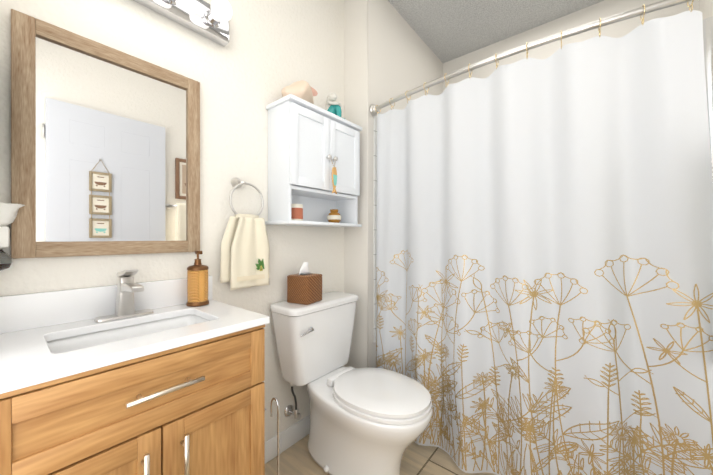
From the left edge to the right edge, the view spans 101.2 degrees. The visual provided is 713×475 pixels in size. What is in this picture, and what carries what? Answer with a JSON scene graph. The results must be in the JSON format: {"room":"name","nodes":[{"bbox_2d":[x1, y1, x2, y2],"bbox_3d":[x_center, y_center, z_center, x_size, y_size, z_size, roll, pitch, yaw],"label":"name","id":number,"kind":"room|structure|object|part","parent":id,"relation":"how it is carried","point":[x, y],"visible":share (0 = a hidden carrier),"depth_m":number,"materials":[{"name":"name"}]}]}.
{"room":"bathroom","nodes":[
{"label":"bathroom","id":0,"kind":"room"},
{"bbox_2d":[0,0,343,441],"bbox_3d":[-0.619,-0.231,1.289,0.100,2.650,1.588,0,0,39],"label":"wall","id":1,"kind":"structure","parent":0,"point":[258,63],"depth_m":1.29,"materials":[{"name":"white paint"}]},
{"bbox_2d":[0,202,24,270],"bbox_3d":[-0.933,-0.001,0.756,0.099,0.174,0.103,0,0,39],"label":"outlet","id":2,"kind":"object","parent":1,"relation":"attached to","point":[8,213],"visible":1,"depth_m":0.76,"materials":[{"name":"white plastic"}]},
{"bbox_3d":[-0.935,0.057,0.757,0.058,0.058,0.058,0,0,39],"label":"bulb","id":3,"kind":"part","parent":2,"relation":"part of","materials":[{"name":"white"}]},
{"bbox_3d":[-0.967,0.024,0.778,0.004,0.120,0.070,0,0,39],"label":"plate","id":4,"kind":"part","parent":2,"relation":"part of","materials":[{"name":"silver metal"}]},
{"bbox_2d":[0,202,24,225],"bbox_3d":[-0.933,-0.060,0.756,0.099,0.058,0.103,0,0,39],"label":"bowl","id":5,"kind":"object","parent":2,"relation":"on","point":[8,211],"depth_m":0.76,"materials":[{"name":"white ceramic"}]},
{"bbox_2d":[11,9,199,258],"bbox_3d":[-0.786,-0.281,0.985,0.022,0.676,0.488,0,0,39],"label":"mirror","id":6,"kind":"object","parent":1,"relation":"attached to","point":[105,149],"visible":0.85,"depth_m":0.93,"materials":[{"name":"clear glass"}]},
{"bbox_2d":[0,275,212,339],"bbox_3d":[-0.794,0.207,0.977,0.019,0.098,0.611,0,0,39],"label":"backsplash","id":7,"kind":"structure","parent":1,"relation":"attached to","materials":[{"name":"white stone"}]},
{"bbox_2d":[133,0,231,46],"bbox_3d":[-0.699,-0.878,0.979,0.164,0.116,0.603,0,0,39],"label":"sconce","id":8,"kind":"object","parent":1,"relation":"attached to","point":[203,18],"visible":1,"depth_m":1.12,"materials":[{"name":"silver metal"}]},
{"bbox_2d":[159,0,179,4],"bbox_3d":[-0.665,-0.878,1.050,0.034,0.060,0.060,0,0,39],"label":"socket","id":9,"kind":"object","parent":8,"relation":"attached to","point":[165,2],"depth_m":1.06,"materials":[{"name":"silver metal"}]},
{"bbox_2d":[204,9,221,28],"bbox_3d":[-0.568,-0.878,1.169,0.034,0.060,0.060,0,0,39],"label":"socket","id":10,"kind":"object","parent":8,"relation":"attached to","point":[210,22],"depth_m":1.16,"materials":[{"name":"silver metal"}]},
{"bbox_3d":[-0.523,-0.878,1.132,0.086,0.076,0.076,0,0,39],"label":"bulb","id":11,"kind":"part","parent":8,"relation":"part of","materials":[{"name":"white glass"}]},
{"bbox_2d":[220,178,269,289],"bbox_3d":[-0.494,-0.023,1.302,0.075,0.489,0.222,0,0,39],"label":"towel ring","id":12,"kind":"object","parent":1,"relation":"attached to","point":[245,256],"visible":1,"depth_m":1.28,"materials":[{"name":"beige fabric"}]},
{"bbox_2d":[220,216,261,282],"bbox_3d":[-0.502,0.050,1.287,0.031,0.279,0.189,0,0,39],"label":"towel","id":13,"kind":"object","parent":12,"relation":"hanging from","point":[241,244],"depth_m":1.27,"materials":[{"name":"beige fabric"}]},
{"bbox_3d":[-0.501,-0.240,1.291,0.028,0.021,0.034,0,0,39],"label":"arm","id":14,"kind":"part","parent":12,"relation":"part of"},
{"bbox_2d":[230,216,269,289],"bbox_3d":[-0.468,0.066,1.302,0.034,0.312,0.188,0,0,39],"label":"towel","id":15,"kind":"object","parent":12,"relation":"hanging from","point":[249,242],"depth_m":1.29,"materials":[{"name":"beige fabric"}]},
{"bbox_2d":[265,415,309,463],"bbox_3d":[-0.544,1.044,1.294,0.012,0.100,1.488,0,0,39],"label":"baseboard","id":16,"kind":"structure","parent":1,"relation":"attached to","point":[293,434],"depth_m":1.52,"materials":[{"name":"white wood"}]},
{"bbox_2d":[265,94,361,226],"bbox_3d":[-0.196,-0.352,1.559,0.210,0.580,0.528,0,0,39],"label":"cabinet","id":17,"kind":"object","parent":1,"relation":"attached to","point":[308,142],"visible":0.94,"depth_m":1.44,"materials":[{"name":"white wood"}]},
{"bbox_2d":[291,204,302,220],"bbox_3d":[-0.305,-0.122,1.460,0.075,0.086,0.075,0,0,39],"label":"candle","id":18,"kind":"object","parent":17,"relation":"in","point":[297,212],"visible":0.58,"depth_m":1.43,"materials":[{"name":"red wax"}]},
{"bbox_2d":[281,80,317,103],"bbox_3d":[-0.283,-0.709,1.474,0.165,0.120,0.201,0,0,39],"label":"conch shell","id":19,"kind":"object","parent":17,"relation":"on","point":[304,90],"visible":0.62,"depth_m":1.41,"materials":[{"name":"beige"}]},
{"bbox_3d":[-0.224,-0.427,1.422,0.010,0.294,0.168,0,0,39],"label":"door panel","id":20,"kind":"part","parent":17,"relation":"part of","materials":[{"name":"white wood"}]},
{"bbox_3d":[-0.221,-0.592,1.419,0.017,0.040,0.164,0,0,39],"label":"door rail","id":21,"kind":"part","parent":17,"relation":"part of","materials":[{"name":"white wood"}]},
{"bbox_3d":[-0.221,-0.262,1.420,0.017,0.040,0.164,0,0,39],"label":"door rail","id":22,"kind":"part","parent":17,"relation":"part of","materials":[{"name":"white wood"}]},
{"bbox_3d":[-0.203,-0.632,1.564,0.192,0.020,0.520,0,0,39],"label":"crown","id":23,"kind":"part","parent":17,"relation":"part of","materials":[{"name":"white wood"}]},
{"bbox_3d":[-0.140,-0.406,1.484,0.028,0.026,0.026,0,0,39],"label":"knob","id":24,"kind":"part","parent":17,"relation":"part of","materials":[{"name":"silver metal"}]},
{"bbox_2d":[331,160,336,193],"bbox_3d":[-0.117,-0.320,1.494,0.017,0.190,0.046,0,0,39],"label":"fish","id":25,"kind":"object","parent":17,"relation":"hanging from","point":[334,176],"visible":0.94,"depth_m":1.49},
{"bbox_2d":[327,209,340,222],"bbox_3d":[-0.128,-0.120,1.677,0.082,0.082,0.082,0,0,39],"label":"jar","id":26,"kind":"object","parent":17,"relation":"in","point":[333,215],"visible":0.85,"depth_m":1.65,"materials":[{"name":"brown glass"}]},
{"bbox_2d":[325,93,344,118],"bbox_3d":[-0.122,-0.725,1.630,0.131,0.162,0.086,0,0,39],"label":"mermaid","id":27,"kind":"object","parent":17,"relation":"on","point":[331,106],"visible":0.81,"depth_m":1.61,"materials":[{"name":"teal ceramic"}]},
{"bbox_3d":[-0.130,-0.739,1.604,0.076,0.038,0.036,0,0,39],"label":"arm","id":28,"kind":"part","parent":27,"relation":"part of"},
{"bbox_3d":[-0.112,-0.406,1.518,0.028,0.026,0.026,0,0,39],"label":"knob","id":29,"kind":"part","parent":17,"relation":"part of","materials":[{"name":"silver metal"}]},
{"bbox_3d":[-0.068,-0.427,1.613,0.010,0.294,0.168,0,0,39],"label":"door panel","id":30,"kind":"part","parent":17,"relation":"part of","materials":[{"name":"white wood"}]},
{"bbox_3d":[-0.065,-0.592,1.611,0.017,0.040,0.164,0,0,39],"label":"door rail","id":31,"kind":"part","parent":17,"relation":"part of","materials":[{"name":"white wood"}]},
{"bbox_3d":[-0.065,-0.262,1.611,0.017,0.040,0.164,0,0,39],"label":"door rail","id":32,"kind":"part","parent":17,"relation":"part of","materials":[{"name":"white wood"}]},
{"bbox_2d":[265,434,495,474],"bbox_3d":[0.463,1.119,1.193,1.900,0.050,2.805,0,0,39],"label":"floor","id":33,"kind":"structure","parent":0,"point":[298,459],"depth_m":1.42,"materials":[{"name":"tile"}]},
{"bbox_2d":[0,269,269,474],"bbox_3d":[-0.627,0.597,0.841,0.449,0.995,0.611,0,0,39],"label":"bathroom vanity","id":34,"kind":"object","parent":33,"relation":"on","point":[126,375],"visible":1,"depth_m":0.75,"materials":[{"name":"brown wood"}]},
{"bbox_3d":[-0.580,0.734,0.617,0.011,0.439,0.194,0,0,39],"label":"door panel","id":35,"kind":"part","parent":34,"relation":"part of","materials":[{"name":"brown wood"}]},
{"bbox_3d":[-0.578,0.492,0.615,0.018,0.048,0.190,0,0,39],"label":"door rail","id":36,"kind":"part","parent":34,"relation":"part of","materials":[{"name":"brown wood"}]},
{"bbox_3d":[-0.488,0.378,0.730,0.011,0.076,0.485,0,0,39],"label":"drawer panel","id":37,"kind":"part","parent":34,"relation":"part of","materials":[{"name":"brown wood"}]},
{"bbox_3d":[-0.486,0.318,0.727,0.018,0.048,0.481,0,0,39],"label":"drawer rail","id":38,"kind":"part","parent":34,"relation":"part of","materials":[{"name":"brown wood"}]},
{"bbox_3d":[-0.486,0.438,0.727,0.018,0.048,0.481,0,0,39],"label":"drawer rail","id":39,"kind":"part","parent":34,"relation":"part of","materials":[{"name":"brown wood"}]},
{"bbox_2d":[0,299,269,406],"bbox_3d":[-0.638,0.268,0.849,0.422,0.023,0.611,0,0,39],"label":"countertop","id":40,"kind":"structure","parent":34,"relation":"on","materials":[{"name":"white stone"}]},
{"bbox_2d":[93,269,153,322],"bbox_3d":[-0.707,0.177,0.913,0.168,0.156,0.150,0,0,39],"label":"faucet","id":41,"kind":"object","parent":40,"relation":"on","point":[128,301],"depth_m":0.94,"materials":[{"name":"silver metal"}]},
{"bbox_2d":[186,251,208,306],"bbox_3d":[-0.604,0.152,1.115,0.078,0.205,0.078,0,0,39],"label":"soap dispenser","id":42,"kind":"object","parent":40,"relation":"on","point":[197,283],"visible":1,"depth_m":1.09,"materials":[{"name":"brown metal"}]},
{"bbox_3d":[-0.604,0.181,1.115,0.071,0.118,0.071,0,0,39],"label":"glass","id":43,"kind":"part","parent":42,"relation":"part of","materials":[{"name":"orange glass"}]},
{"bbox_3d":[-0.491,0.579,0.680,0.034,0.160,0.012,0,0,39],"label":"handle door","id":44,"kind":"part","parent":34,"relation":"part of","materials":[{"name":"silver metal"}]},
{"bbox_3d":[-0.462,0.370,0.715,0.034,0.012,0.165,0,0,39],"label":"handle drawer","id":45,"kind":"part","parent":34,"relation":"part of","materials":[{"name":"silver metal"}]},
{"bbox_3d":[-0.437,0.579,0.746,0.034,0.160,0.012,0,0,39],"label":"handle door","id":46,"kind":"part","parent":34,"relation":"part of","materials":[{"name":"silver metal"}]},
{"bbox_3d":[-0.397,0.734,0.842,0.011,0.439,0.194,0,0,39],"label":"door panel","id":47,"kind":"part","parent":34,"relation":"part of","materials":[{"name":"brown wood"}]},
{"bbox_3d":[-0.394,0.492,0.840,0.018,0.048,0.190,0,0,39],"label":"door rail","id":48,"kind":"part","parent":34,"relation":"part of","materials":[{"name":"brown wood"}]},
{"bbox_2d":[265,397,279,474],"bbox_3d":[-0.309,0.827,1.045,0.150,0.533,0.150,0,0,39],"label":"stand","id":49,"kind":"object","parent":33,"relation":"on","point":[278,432],"visible":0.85,"depth_m":1.01,"materials":[{"name":"silver metal"}]},
{"bbox_2d":[270,291,431,474],"bbox_3d":[-0.005,0.708,1.378,0.738,0.768,0.482,0,0,39],"label":"toilet","id":50,"kind":"object","parent":33,"relation":"on","point":[369,421],"visible":1,"depth_m":1.32,"materials":[{"name":"white ceramic"}]},
{"bbox_3d":[-0.294,0.909,1.485,0.016,0.032,0.032,0,0,39],"label":"supply knob","id":51,"kind":"part","parent":50,"relation":"part of","materials":[{"name":"silver metal"}]},
{"bbox_2d":[287,262,321,304],"bbox_3d":[-0.260,0.224,1.480,0.128,0.198,0.128,0,0,27],"label":"tissue box","id":52,"kind":"object","parent":50,"relation":"on","point":[304,286],"visible":1,"depth_m":1.43,"materials":[{"name":"wicker"}]},
{"bbox_3d":[-0.227,0.437,1.349,0.008,0.021,0.075,0,0,39],"label":"lever arm","id":53,"kind":"part","parent":50,"relation":"part of"},
{"bbox_3d":[-0.207,0.526,1.542,0.195,0.338,0.464,0,0,39],"label":"tank","id":54,"kind":"part","parent":50,"relation":"part of","materials":[{"name":"white ceramic"}]},
{"bbox_3d":[0.023,0.895,1.355,0.672,0.396,0.368,0,0,39],"label":"bowl","id":55,"kind":"part","parent":50,"relation":"part of","materials":[{"name":"white ceramic"}]},
{"bbox_3d":[0.106,0.687,1.287,0.448,0.016,0.356,0,0,39],"label":"seat","id":56,"kind":"part","parent":50,"relation":"part of","materials":[{"name":"white plastic"}]},
{"bbox_3d":[0.106,0.665,1.287,0.440,0.022,0.348,0,0,39],"label":"lid","id":57,"kind":"part","parent":50,"relation":"part of","materials":[{"name":"white ceramic"}]},
{"bbox_2d":[344,0,442,368],"bbox_3d":[0.341,-0.232,2.317,0.287,2.650,1.216,0,0,39],"label":"wall","id":58,"kind":"structure","parent":0,"point":[403,58],"depth_m":1.82,"materials":[{"name":"white paint"}]},
{"bbox_2d":[367,0,367,367],"bbox_3d":[0.067,-0.232,1.755,0.008,2.650,0.008,0,0,39],"label":"bead","id":59,"kind":"object","parent":58,"relation":"attached to","point":[367,183],"visible":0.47,"depth_m":1.75,"materials":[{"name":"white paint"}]},
{"bbox_2d":[374,115,376,341],"bbox_3d":[0.442,-0.062,2.208,0.008,1.410,1.057,0,0,39],"label":"wall tile","id":60,"kind":"structure","parent":58,"relation":"attached to","point":[375,183],"depth_m":1.80,"materials":[{"name":"white tile"}]},
{"bbox_2d":[388,0,603,62],"bbox_3d":[0.463,-1.581,1.190,1.900,0.050,2.805,0,0,39],"label":"ceiling","id":61,"kind":"structure","parent":0,"point":[446,30],"depth_m":2.08,"materials":[{"name":"white paint"}]},
{"bbox_2d":[443,0,698,90],"bbox_3d":[1.430,-0.232,2.148,1.613,2.650,0.100,0,0,39],"label":"wall","id":62,"kind":"structure","parent":0,"point":[598,11],"depth_m":2.07,"materials":[{"name":"white paint"}]},
{"bbox_2d":[699,0,712,88],"bbox_3d":[1.129,-0.231,0.584,0.100,2.650,2.705,0,0,39],"label":"wall","id":63,"kind":"structure","parent":0,"point":[706,8],"depth_m":1.52,"materials":[{"name":"white paint"}]},
{"bbox_2d":[369,0,691,115],"bbox_3d":[0.666,-0.778,1.292,1.517,0.072,0.134,0,0,39],"label":"shower rod","id":64,"kind":"object","parent":63,"relation":"attached to","point":[649,8],"visible":1,"depth_m":1.16,"materials":[{"name":"silver metal"}]},
{"bbox_2d":[375,0,712,474],"bbox_3d":[0.655,0.127,1.278,1.481,1.844,0.177,0,0,39],"label":"shower curtain","id":65,"kind":"object","parent":64,"relation":"hanging from","point":[544,278],"visible":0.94,"depth_m":1.14,"materials":[{"name":"fabric"}]},
{"bbox_2d":[375,249,712,474],"bbox_3d":[0.621,0.551,1.292,1.409,0.979,0.156,0,0,39],"label":"print","id":66,"kind":"object","parent":65,"relation":"attached to","point":[529,361],"depth_m":1.15,"materials":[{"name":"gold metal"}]},
{"bbox_2d":[706,82,712,173],"bbox_3d":[1.608,-0.061,1.256,0.008,1.410,1.057,0,0,39],"label":"wall tile","id":67,"kind":"structure","parent":63,"relation":"attached to","point":[709,110],"depth_m":1.46,"materials":[{"name":"white tile"}]}
]}

